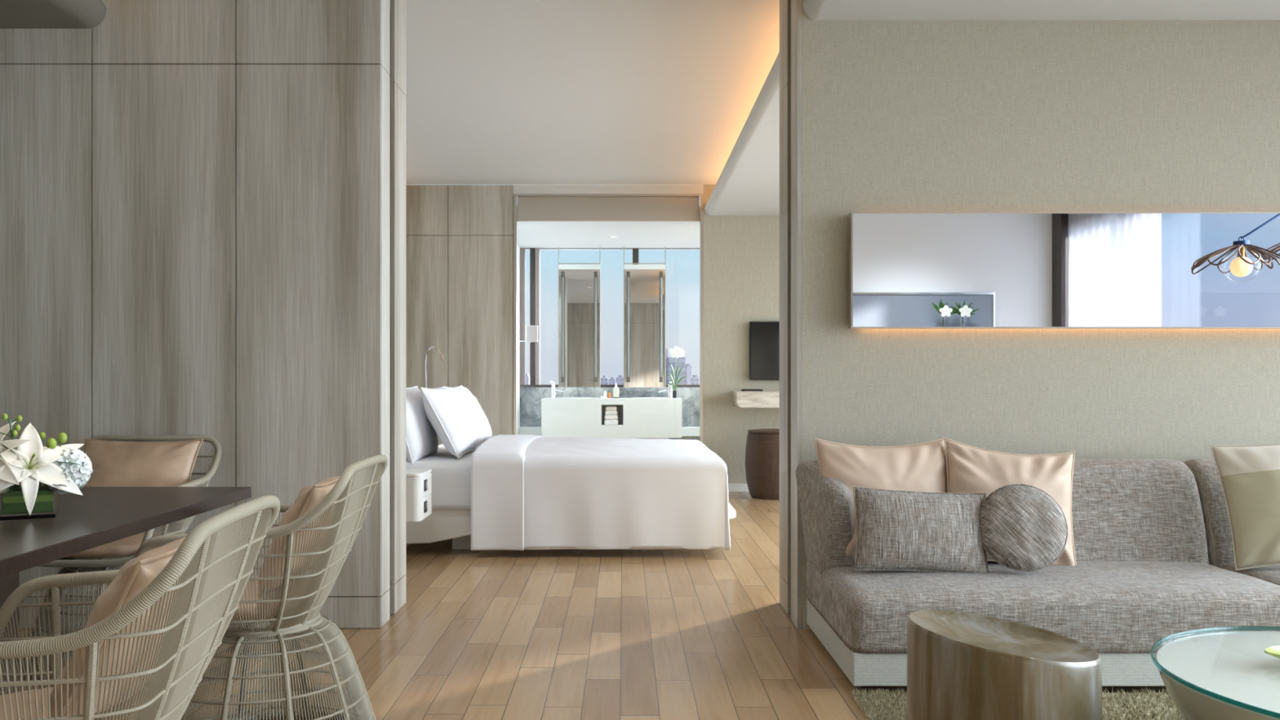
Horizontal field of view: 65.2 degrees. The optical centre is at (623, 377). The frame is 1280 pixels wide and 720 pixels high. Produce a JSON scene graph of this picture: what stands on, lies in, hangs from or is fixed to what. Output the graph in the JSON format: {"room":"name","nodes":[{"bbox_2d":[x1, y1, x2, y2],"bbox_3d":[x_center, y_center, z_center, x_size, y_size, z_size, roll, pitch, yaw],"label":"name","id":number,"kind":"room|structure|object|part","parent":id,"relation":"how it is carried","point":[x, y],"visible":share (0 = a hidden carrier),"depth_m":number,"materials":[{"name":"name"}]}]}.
{"room":"living-dining room","nodes":[
{"label":"living-dining room","id":0,"kind":"room"},
{"bbox_2d":[0,0,106,28],"bbox_3d":[-2.933,-1.595,1.314,1.333,0.125,6.148,0,0,0],"label":"ceiling","id":1,"kind":"structure","parent":0,"point":[14,14],"depth_m":4.25,"materials":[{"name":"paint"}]},
{"bbox_2d":[0,0,405,627],"bbox_3d":[-2.332,-0.388,4.642,2.536,2.976,0.508,0,0,0],"label":"wall","id":2,"kind":"structure","parent":0,"point":[202,202],"depth_m":4.39,"materials":[{"name":"brown"}]},
{"bbox_2d":[19,491,868,719],"bbox_3d":[0.500,1.150,5.120,8.200,0.100,13.760,0,0,0],"label":"floor","id":3,"kind":"structure","parent":0,"point":[526,634],"depth_m":4.22,"materials":[{"name":"brown wood"}]},
{"bbox_2d":[21,434,222,679],"bbox_3d":[-1.985,0.669,3.930,0.667,0.861,0.667,0,0,3],"label":"armchair","id":4,"kind":"object","parent":3,"relation":"on","point":[127,547],"visible":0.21,"depth_m":3.76,"materials":[{"name":"beige wicker"}]},
{"bbox_2d":[65,530,168,557],"bbox_3d":[-1.985,0.638,3.868,0.430,0.064,0.385,0,0,0],"label":"seat cushion","id":5,"kind":"object","parent":4,"relation":"on","point":[127,546],"depth_m":3.70,"materials":[{"name":"beige fabric"}]},
{"bbox_2d":[82,439,203,523],"bbox_3d":[-1.985,0.415,4.055,0.494,0.326,0.206,0,0,0],"label":"leather cushion","id":6,"kind":"object","parent":4,"relation":"on","point":[114,464],"visible":0.5,"depth_m":4.03,"materials":[{"name":"beige leather"}]},
{"bbox_2d":[0,486,251,695],"bbox_3d":[-2.150,0.740,2.373,1.700,0.720,2.247,0,0,0],"label":"dining table","id":7,"kind":"object","parent":3,"relation":"on","point":[103,515],"visible":0.86,"depth_m":2.75,"materials":[{"name":"brown wood"}]},
{"bbox_3d":[-1.720,0.744,2.400,0.060,0.652,0.800,0,0,0],"label":"pedestal panel","id":8,"kind":"part","parent":7,"relation":"part of","materials":[{"name":"brown wood"}]},
{"bbox_2d":[0,413,93,520],"bbox_3d":[-1.648,0.240,2.741,0.335,0.281,0.232,0,0,-25],"label":"flower vase","id":9,"kind":"object","parent":7,"relation":"on","point":[33,475],"visible":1,"depth_m":2.71,"materials":[{"name":"clear glass"}]},
{"bbox_2d":[0,495,279,719],"bbox_3d":[-1.000,0.669,1.815,0.667,0.861,0.667,0,0,-8],"label":"armchair","id":10,"kind":"object","parent":3,"relation":"on","point":[217,558],"visible":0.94,"depth_m":1.72,"materials":[{"name":"beige wicker"}]},
{"bbox_2d":[0,687,147,719],"bbox_3d":[-1.062,0.638,1.809,0.385,0.064,0.430,0,0,-5],"label":"seat cushion","id":11,"kind":"object","parent":10,"relation":"on","point":[45,690],"depth_m":1.86,"materials":[{"name":"beige fabric"}]},
{"bbox_2d":[48,536,186,719],"bbox_3d":[-0.876,0.445,1.826,0.192,0.300,0.446,0,0,-4],"label":"leather cushion","id":12,"kind":"object","parent":10,"relation":"on","point":[137,573],"visible":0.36,"depth_m":1.64,"materials":[{"name":"beige leather"}]},
{"bbox_2d":[133,454,387,719],"bbox_3d":[-1.045,0.669,2.920,0.667,0.861,0.667,0,0,0],"label":"armchair","id":13,"kind":"object","parent":3,"relation":"on","point":[293,607],"visible":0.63,"depth_m":2.76,"materials":[{"name":"beige wicker"}]},
{"bbox_2d":[231,576,312,620],"bbox_3d":[-1.107,0.638,2.917,0.385,0.064,0.430,0,0,-2],"label":"seat cushion","id":14,"kind":"object","parent":13,"relation":"on","point":[278,607],"depth_m":2.74,"materials":[{"name":"beige fabric"}]},
{"bbox_2d":[257,475,340,595],"bbox_3d":[-0.920,0.440,2.925,0.196,0.300,0.448,0,0,-4],"label":"leather cushion","id":15,"kind":"object","parent":13,"relation":"on","point":[310,495],"visible":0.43,"depth_m":2.74,"materials":[{"name":"beige leather"}]},
{"bbox_2d":[405,468,431,521],"bbox_3d":[-1.383,0.824,5.900,0.474,0.552,0.360,0,0,0],"label":"nightstand","id":16,"kind":"object","parent":3,"relation":"on","point":[418,481],"visible":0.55,"depth_m":5.74,"materials":[{"name":"white paint"}]},
{"bbox_3d":[-1.154,0.625,5.825,0.012,0.065,0.070,0,0,0],"label":"handle","id":17,"kind":"part","parent":16,"relation":"part of","materials":[{"name":"black plastic"}]},
{"bbox_3d":[-1.154,0.750,5.825,0.012,0.065,0.070,0,0,0],"label":"handle","id":18,"kind":"part","parent":16,"relation":"part of","materials":[{"name":"black plastic"}]},
{"bbox_3d":[-1.382,0.633,5.897,0.456,0.118,0.335,0,0,0],"label":"drawer","id":19,"kind":"part","parent":16,"relation":"part of","materials":[{"name":"white paint"}]},
{"bbox_3d":[-1.382,0.758,5.897,0.456,0.118,0.335,0,0,0],"label":"drawer","id":20,"kind":"part","parent":16,"relation":"part of","materials":[{"name":"white paint"}]},
{"bbox_2d":[405,434,736,550],"bbox_3d":[-0.425,0.757,7.075,2.250,0.686,1.970,0,0,0],"label":"bed","id":21,"kind":"object","parent":3,"relation":"on","point":[513,491],"visible":0.98,"depth_m":6.13,"materials":[{"name":"white fabric"}]},
{"bbox_2d":[405,386,438,464],"bbox_3d":[-1.380,0.299,6.620,0.236,0.490,0.808,0,0,0],"label":"bed pillow","id":22,"kind":"object","parent":21,"relation":"on","point":[421,437],"visible":0.56,"depth_m":6.38,"materials":[{"name":"white fabric"}]},
{"bbox_3d":[-0.465,0.662,7.075,2.070,0.306,1.790,0,0,0],"label":"mattress","id":23,"kind":"part","parent":21,"relation":"part of","materials":[{"name":"white fabric"}]},
{"bbox_2d":[420,386,477,458],"bbox_3d":[-1.161,0.285,6.720,0.293,0.452,0.807,0,0,0],"label":"bed pillow","id":24,"kind":"object","parent":21,"relation":"on","point":[446,413],"visible":1,"depth_m":6.40,"materials":[{"name":"white fabric"}]},
{"bbox_2d":[444,385,492,447],"bbox_3d":[-1.161,0.285,7.520,0.305,0.452,0.796,0,0,2],"label":"bed pillow","id":25,"kind":"object","parent":21,"relation":"on","point":[480,423],"visible":0.52,"depth_m":7.30,"materials":[{"name":"white fabric"}]},
{"bbox_2d":[524,437,730,550],"bbox_3d":[-0.031,0.744,7.075,1.380,0.611,1.970,0,0,0],"label":"duvet","id":26,"kind":"object","parent":21,"relation":"on","point":[580,493],"depth_m":6.13,"materials":[{"name":"white fabric"}]},
{"bbox_3d":[-1.610,0.470,7.175,0.100,0.700,2.050,0,0,0],"label":"headboard","id":27,"kind":"object","parent":21,"relation":"attached to","visible":0},
{"bbox_2d":[424,346,444,387],"bbox_3d":[-1.383,-0.013,7.300,0.165,0.443,0.060,0,0,0],"label":"reading lamp","id":28,"kind":"object","parent":27,"relation":"attached to","point":[441,355],"visible":0.77,"depth_m":7.29,"materials":[{"name":"silver metal"}]},
{"bbox_2d":[541,397,681,439],"bbox_3d":[-0.130,0.661,11.360,1.564,0.878,0.480,0,0,0],"label":"vanity","id":29,"kind":"object","parent":3,"relation":"on","point":[643,418],"visible":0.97,"depth_m":11.12,"materials":[{"name":"white lacquer"}]},
{"bbox_2d":[550,381,564,397],"bbox_3d":[-0.750,0.131,11.485,0.174,0.195,0.064,0,0,9],"label":"faucet","id":30,"kind":"object","parent":29,"relation":"on","point":[553,388],"visible":1,"depth_m":11.48,"materials":[{"name":"silver metal"}]},
{"bbox_2d":[551,383,555,397],"bbox_3d":[-0.805,0.149,11.500,0.052,0.160,0.052,0,0,0],"label":"tap","id":31,"kind":"object","parent":30,"relation":"on","point":[553,384],"depth_m":11.48,"materials":[{"name":"silver metal"}]},
{"bbox_2d":[555,397,591,398],"bbox_3d":[-0.565,0.225,11.360,0.410,0.006,0.308,0,0,0],"label":"basin","id":32,"kind":"object","parent":29,"relation":"in","point":[556,397],"depth_m":11.23,"materials":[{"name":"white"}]},
{"bbox_2d":[604,418,618,424],"bbox_3d":[-0.134,0.493,11.260,0.160,0.059,0.220,0,0,0],"label":"folded towel","id":33,"kind":"object","parent":29,"relation":"on","point":[606,421],"visible":0.91,"depth_m":11.15,"materials":[{"name":"white fabric"}]},
{"bbox_2d":[604,414,617,419],"bbox_3d":[-0.134,0.439,11.260,0.153,0.049,0.220,0,0,0],"label":"folded towel","id":34,"kind":"object","parent":33,"relation":"on","point":[606,416],"visible":0.94,"depth_m":11.15,"materials":[{"name":"white fabric"}]},
{"bbox_2d":[604,410,617,414],"bbox_3d":[-0.134,0.390,11.260,0.143,0.048,0.220,0,0,0],"label":"folded towel","id":35,"kind":"object","parent":34,"relation":"on","point":[606,412],"visible":0.96,"depth_m":11.15,"materials":[{"name":"white fabric"}]},
{"bbox_2d":[605,405,617,410],"bbox_3d":[-0.134,0.342,11.260,0.126,0.048,0.220,0,0,0],"label":"folded towel","id":36,"kind":"object","parent":35,"relation":"on","point":[608,407],"visible":1,"depth_m":11.15,"materials":[{"name":"white fabric"}]},
{"bbox_2d":[612,382,619,398],"bbox_3d":[-0.084,0.145,11.420,0.084,0.170,0.060,0,0,0],"label":"lotion bottle","id":37,"kind":"object","parent":29,"relation":"on","point":[615,389],"visible":1,"depth_m":11.40,"materials":[{"name":"white plastic"}]},
{"bbox_2d":[631,397,667,398],"bbox_3d":[0.301,0.225,11.360,0.410,0.006,0.308,0,0,0],"label":"basin","id":38,"kind":"object","parent":29,"relation":"in","point":[632,397],"depth_m":11.23,"materials":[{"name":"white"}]},
{"bbox_2d":[657,381,672,397],"bbox_3d":[0.481,0.131,11.485,0.174,0.195,0.064,0,0,-9],"label":"faucet","id":39,"kind":"object","parent":29,"relation":"on","point":[669,388],"visible":1,"depth_m":11.48,"materials":[{"name":"silver metal"}]},
{"bbox_2d":[667,384,671,397],"bbox_3d":[0.537,0.149,11.500,0.052,0.160,0.052,0,0,0],"label":"tap","id":40,"kind":"object","parent":39,"relation":"on","point":[669,388],"depth_m":11.48,"materials":[{"name":"silver metal"}]},
{"bbox_2d":[666,346,687,398],"bbox_3d":[0.613,-0.067,11.423,0.237,0.594,0.062,0,0,0],"label":"potted orchid","id":41,"kind":"object","parent":29,"relation":"on","point":[673,352],"visible":1,"depth_m":11.41,"materials":[{"name":"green plant"}]},
{"bbox_3d":[0.586,0.187,11.420,0.048,0.085,0.047,0,0,0],"label":"pot","id":42,"kind":"part","parent":41,"relation":"part of","materials":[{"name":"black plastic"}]},
{"bbox_2d":[745,428,779,500],"bbox_3d":[1.391,0.788,9.220,0.536,0.623,0.536,0,0,0],"label":"stool","id":43,"kind":"object","parent":3,"relation":"on","point":[762,445],"visible":0.57,"depth_m":9.01,"materials":[{"name":"wicker"}]},
{"bbox_3d":[1.391,0.488,9.220,0.492,0.023,0.492,0,0,0],"label":"seat lid","id":44,"kind":"part","parent":43,"relation":"part of","materials":[{"name":"wood"}]},
{"bbox_2d":[850,687,1182,719],"bbox_3d":[2.234,1.083,2.491,2.912,0.033,1.962,0,0,0],"label":"rug","id":45,"kind":"object","parent":3,"relation":"on","point":[881,705],"visible":0.28,"depth_m":3.31,"materials":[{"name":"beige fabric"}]},
{"bbox_2d":[906,609,1102,719],"bbox_3d":[0.998,0.865,2.640,0.480,0.446,0.480,0,0,0],"label":"stool","id":46,"kind":"object","parent":45,"relation":"on","point":[961,665],"visible":1,"depth_m":2.48,"materials":[{"name":"brown wood"}]},
{"bbox_2d":[1151,626,1279,719],"bbox_3d":[1.885,0.914,2.470,1.030,0.348,1.030,0,0,0],"label":"coffee table","id":47,"kind":"object","parent":45,"relation":"on","point":[1225,675],"visible":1,"depth_m":2.56,"materials":[{"name":"glass"}]},
{"bbox_2d":[1264,645,1279,658],"bbox_3d":[1.808,0.722,2.580,0.300,0.032,0.160,0,0,0],"label":"dish","id":48,"kind":"object","parent":47,"relation":"on","point":[1274,651],"visible":1,"depth_m":2.60,"materials":[{"name":"green ceramic"}]},
{"bbox_2d":[795,458,1279,693],"bbox_3d":[2.223,0.723,3.915,2.955,0.753,0.906,0,0,0],"label":"sofa","id":49,"kind":"object","parent":3,"relation":"on","point":[1153,548],"visible":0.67,"depth_m":3.72,"materials":[{"name":"grey fabric"}]},
{"bbox_3d":[0.841,0.578,4.161,0.205,0.445,0.374,0,0,0],"label":"armrest","id":50,"kind":"part","parent":49,"relation":"part of","materials":[{"name":"grey fabric"}]},
{"bbox_2d":[813,437,946,562],"bbox_3d":[1.080,0.505,4.093,0.570,0.512,0.235,0,0,-6],"label":"cushion","id":51,"kind":"object","parent":49,"relation":"on","point":[921,468],"visible":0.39,"depth_m":4.08,"materials":[{"name":"beige fabric"}]},
{"bbox_2d":[853,486,989,573],"bbox_3d":[1.148,0.592,3.861,0.537,0.338,0.172,0,0,0],"label":"cushion","id":52,"kind":"object","parent":49,"relation":"on","point":[896,530],"visible":1,"depth_m":3.80,"materials":[{"name":"grey fabric"}]},
{"bbox_2d":[943,437,1076,565],"bbox_3d":[1.567,0.514,4.064,0.575,0.534,0.233,0,0,5],"label":"cushion","id":53,"kind":"object","parent":49,"relation":"on","point":[970,469],"visible":0.46,"depth_m":4.04,"materials":[{"name":"beige fabric"}]},
{"bbox_2d":[813,458,1208,564],"bbox_3d":[1.600,0.558,4.210,1.600,0.423,0.287,0,0,0],"label":"cushion","id":54,"kind":"object","parent":49,"relation":"on","point":[1124,510],"depth_m":4.12,"materials":[{"name":"grey fabric"}]},
{"bbox_2d":[979,484,1067,572],"bbox_3d":[1.527,0.572,3.830,0.337,0.324,0.168,0,0,6],"label":"cushion","id":55,"kind":"object","parent":49,"relation":"on","point":[1023,528],"visible":1,"depth_m":3.78,"materials":[{"name":"grey fabric"}]},
{"bbox_2d":[806,560,1279,653],"bbox_3d":[1.605,0.848,3.915,1.630,0.214,0.906,0,0,0],"label":"seat cushion","id":56,"kind":"object","parent":49,"relation":"on","point":[1106,606],"depth_m":3.49,"materials":[{"name":"grey fabric"}]},
{"bbox_2d":[1183,458,1236,567],"bbox_3d":[3.053,0.558,4.210,1.295,0.423,0.286,0,0,0],"label":"cushion","id":57,"kind":"object","parent":49,"relation":"on","point":[1215,517],"depth_m":4.13,"materials":[{"name":"grey fabric"}]},
{"bbox_2d":[1209,443,1279,570],"bbox_3d":[2.646,0.490,3.949,0.549,0.535,0.212,0,0,13],"label":"cushion","id":58,"kind":"object","parent":49,"relation":"on","point":[1249,475],"visible":1,"depth_m":3.94,"materials":[{"name":"cream satin fabric"},{"name":"olive beige satin fabric"}]},
{"bbox_3d":[3.062,0.848,3.915,1.276,0.214,0.906,0,0,0],"label":"corner seat","id":59,"kind":"part","parent":49,"relation":"part of","materials":[{"name":"grey fabric"}]},
{"bbox_2d":[405,185,513,445],"bbox_3d":[-2.334,-0.388,9.756,2.531,2.976,0.100,0,0,0],"label":"wall","id":60,"kind":"structure","parent":0,"point":[460,238],"depth_m":9.71,"materials":[{"name":"brown wood"}]},
{"bbox_2d":[513,194,702,443],"bbox_3d":[-0.145,-0.342,9.734,1.841,2.884,0.064,0,0,0],"label":"window","id":61,"kind":"structure","parent":60,"relation":"in","point":[515,196],"depth_m":9.70,"materials":[{"name":"beige metal"}]},
{"bbox_2d":[517,196,699,221],"bbox_3d":[-0.145,-1.657,9.784,1.775,0.246,0.045,0,0,0],"label":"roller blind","id":62,"kind":"structure","parent":60,"relation":"attached to","point":[529,208],"depth_m":9.76,"materials":[{"name":"beige fabric"}]},
{"bbox_2d":[516,244,519,434],"bbox_3d":[-1.320,-0.217,10.903,0.200,2.634,2.194,0,0,0],"label":"wall","id":63,"kind":"structure","parent":0,"point":[517,246],"depth_m":11.58,"materials":[{"name":"white paint"}]},
{"bbox_2d":[516,324,537,342],"bbox_3d":[-1.096,-0.471,11.211,0.279,0.237,0.061,0,0,18],"label":"mirror","id":64,"kind":"object","parent":63,"relation":"attached to","point":[531,331],"visible":0.94,"depth_m":11.18,"materials":[{"name":"silver metal"}]},
{"bbox_2d":[405,0,779,184],"bbox_3d":[0.500,-1.951,3.873,8.600,0.150,11.666,0,0,0],"label":"ceiling","id":65,"kind":"structure","parent":0,"point":[498,91],"depth_m":6.43,"materials":[{"name":"white paint"}]},
{"bbox_2d":[516,206,699,249],"bbox_3d":[0.050,-1.609,10.903,3.100,0.150,2.194,0,0,0],"label":"ceiling","id":66,"kind":"structure","parent":0,"point":[530,234],"depth_m":10.70,"materials":[{"name":"white paint"}]},
{"bbox_2d":[558,246,599,386],"bbox_3d":[-0.513,-0.713,11.659,0.490,1.643,0.063,0,0,0],"label":"vanity mirror","id":67,"kind":"object","parent":66,"relation":"hanging from","point":[579,283],"visible":1,"depth_m":11.66,"materials":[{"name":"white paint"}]},
{"bbox_3d":[-0.754,-0.713,11.672,0.008,1.643,0.015,0,0,0],"label":"hanging rod","id":68,"kind":"part","parent":67,"relation":"part of","materials":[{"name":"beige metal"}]},
{"bbox_3d":[-0.513,-1.335,11.672,0.482,0.012,0.012,0,0,0],"label":"cross rail","id":69,"kind":"part","parent":67,"relation":"part of","materials":[{"name":"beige metal"}]},
{"bbox_2d":[623,246,665,386],"bbox_3d":[0.249,-0.713,11.659,0.490,1.643,0.063,0,0,0],"label":"vanity mirror","id":70,"kind":"object","parent":66,"relation":"hanging from","point":[644,283],"visible":1,"depth_m":11.66,"materials":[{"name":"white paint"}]},
{"bbox_3d":[0.008,-0.713,11.672,0.008,1.643,0.015,0,0,0],"label":"hanging rod","id":71,"kind":"part","parent":70,"relation":"part of","materials":[{"name":"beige metal"}]},
{"bbox_3d":[0.249,-1.335,11.672,0.482,0.012,0.012,0,0,0],"label":"cross rail","id":72,"kind":"part","parent":70,"relation":"part of","materials":[{"name":"beige metal"}]},
{"bbox_2d":[513,184,703,194],"bbox_3d":[-0.145,-1.831,9.757,1.845,0.090,0.099,0,0,0],"label":"wall header","id":73,"kind":"structure","parent":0,"point":[517,188],"depth_m":9.71,"materials":[{"name":"white paint"}]},
{"bbox_2d":[668,436,699,440],"bbox_3d":[0.116,0.890,11.749,2.667,0.420,0.099,0,0,0],"label":"wall","id":74,"kind":"structure","parent":0,"point":[682,437],"depth_m":11.70,"materials":[{"name":"grey stone"}]},
{"bbox_2d":[519,426,699,436],"bbox_3d":[0.116,0.627,11.725,2.667,0.105,0.149,0,0,0],"label":"stone ledge","id":75,"kind":"object","parent":74,"relation":"on","point":[686,431],"visible":0.23,"depth_m":11.65,"materials":[{"name":"white stone"}]},
{"bbox_2d":[520,386,699,426],"bbox_3d":[0.115,0.605,11.875,2.670,0.990,0.150,0,0,0],"label":"stone wall","id":76,"kind":"structure","parent":74,"relation":"in","point":[531,397],"depth_m":11.80,"materials":[{"name":"grey stone"}]},
{"bbox_2d":[520,248,699,386],"bbox_3d":[0.115,-0.712,11.860,2.670,1.644,0.120,0,0,0],"label":"window","id":77,"kind":"structure","parent":76,"relation":"attached to","point":[535,253],"depth_m":11.80,"materials":[{"name":"grey metal"}]},
{"bbox_2d":[702,184,779,483],"bbox_3d":[2.688,-0.388,9.756,3.823,2.976,0.100,0,0,0],"label":"wall","id":78,"kind":"structure","parent":0,"point":[741,253],"depth_m":9.71,"materials":[{"name":"paint"}]},
{"bbox_2d":[728,483,748,491],"bbox_3d":[2.689,1.062,9.700,3.821,0.075,0.012,0,0,0],"label":"baseboard","id":79,"kind":"structure","parent":78,"relation":"attached to","point":[731,486],"depth_m":9.69,"materials":[{"name":"white paint"}]},
{"bbox_2d":[733,391,779,408],"bbox_3d":[1.761,0.203,9.533,1.400,0.155,0.346,0,0,0],"label":"wall shelf","id":80,"kind":"object","parent":78,"relation":"attached to","point":[743,399],"visible":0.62,"depth_m":9.36,"materials":[{"name":"stone"}]},
{"bbox_2d":[741,388,762,391],"bbox_3d":[1.222,0.114,9.500,0.200,0.020,0.050,0,0,-8],"label":"remote control","id":81,"kind":"object","parent":80,"relation":"on","point":[755,389],"visible":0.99,"depth_m":9.48,"materials":[{"name":"black plastic"}]},
{"bbox_2d":[749,321,779,380],"bbox_3d":[1.720,-0.257,9.677,1.000,0.577,0.056,0,0,0],"label":"television","id":82,"kind":"object","parent":78,"relation":"attached to","point":[764,336],"visible":0.41,"depth_m":9.65,"materials":[{"name":"black plastic"}]},
{"bbox_2d":[704,52,779,215],"bbox_3d":[2.693,-1.629,7.301,3.813,0.107,4.810,0,0,0],"label":"ceiling","id":83,"kind":"structure","parent":0,"point":[748,184],"depth_m":7.51,"materials":[{"name":"white paint"}]},
{"bbox_2d":[779,0,1279,628],"bbox_3d":[2.682,-0.388,4.641,3.836,2.976,0.509,0,0,0],"label":"wall","id":84,"kind":"structure","parent":0,"point":[876,115],"depth_m":4.39,"materials":[{"name":"paint"}]},
{"bbox_2d":[802,605,811,629],"bbox_3d":[2.692,1.050,4.382,3.815,0.100,0.012,0,0,0],"label":"baseboard","id":85,"kind":"structure","parent":84,"relation":"attached to","point":[805,626],"depth_m":4.38,"materials":[{"name":"wood"}]},
{"bbox_2d":[848,212,1279,328],"bbox_3d":[2.142,-0.465,4.349,2.317,0.500,0.078,0,0,0],"label":"wall mirror","id":86,"kind":"object","parent":84,"relation":"attached to","point":[908,270],"visible":1,"depth_m":4.31,"materials":[{"name":"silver metal"}]},
{"bbox_2d":[802,0,1279,19],"bbox_3d":[2.693,-1.625,2.344,3.813,0.107,4.088,0,0,0],"label":"ceiling","id":87,"kind":"structure","parent":0,"point":[813,9],"depth_m":4.27,"materials":[{"name":"white paint"}]},
{"label":"outside","id":88,"kind":"structure","parent":0,"visible":0},
{"bbox_3d":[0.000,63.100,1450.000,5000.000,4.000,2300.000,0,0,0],"label":"ground","id":89,"kind":"structure","parent":88,"visible":0},
{"bbox_2d":[525,373,529,384],"bbox_3d":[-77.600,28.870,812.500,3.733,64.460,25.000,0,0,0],"label":"office tower","id":90,"kind":"structure","parent":89,"relation":"on","point":[527,377],"depth_m":799.93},
{"bbox_2d":[600,375,608,384],"bbox_3d":[-17.400,29.560,912.500,6.000,63.080,25.000,0,0,0],"label":"office tower","id":91,"kind":"structure","parent":89,"relation":"on","point":[604,380],"depth_m":900.05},
{"bbox_2d":[608,377,614,384],"bbox_3d":[-10.500,30.160,912.500,5.400,61.880,25.000,0,0,0],"label":"office tower","id":92,"kind":"structure","parent":89,"relation":"on","point":[611,381],"depth_m":900.05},
{"bbox_2d":[616,375,623,384],"bbox_3d":[-3.000,29.260,912.500,7.200,63.680,25.000,0,0,0],"label":"office tower","id":93,"kind":"structure","parent":89,"relation":"on","point":[620,380],"depth_m":900.05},
{"bbox_2d":[665,346,667,384],"bbox_3d":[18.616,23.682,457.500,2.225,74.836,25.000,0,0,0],"label":"office tower","id":94,"kind":"structure","parent":89,"relation":"on","point":[666,350],"depth_m":445.01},
{"bbox_2d":[666,356,685,384],"bbox_3d":[21.467,25.977,412.500,6.667,70.247,25.000,0,0,0],"label":"office tower","id":95,"kind":"structure","parent":89,"relation":"on","point":[681,362],"depth_m":399.98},
{"bbox_2d":[685,364,691,384],"bbox_3d":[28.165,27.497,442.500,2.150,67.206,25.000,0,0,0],"label":"office tower","id":96,"kind":"structure","parent":89,"relation":"on","point":[688,368],"depth_m":429.95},
{"bbox_2d":[691,375,698,384],"bbox_3d":[57.600,29.403,812.500,5.333,63.393,25.000,0,0,0],"label":"office tower","id":97,"kind":"structure","parent":89,"relation":"on","point":[695,380],"depth_m":799.93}
]}

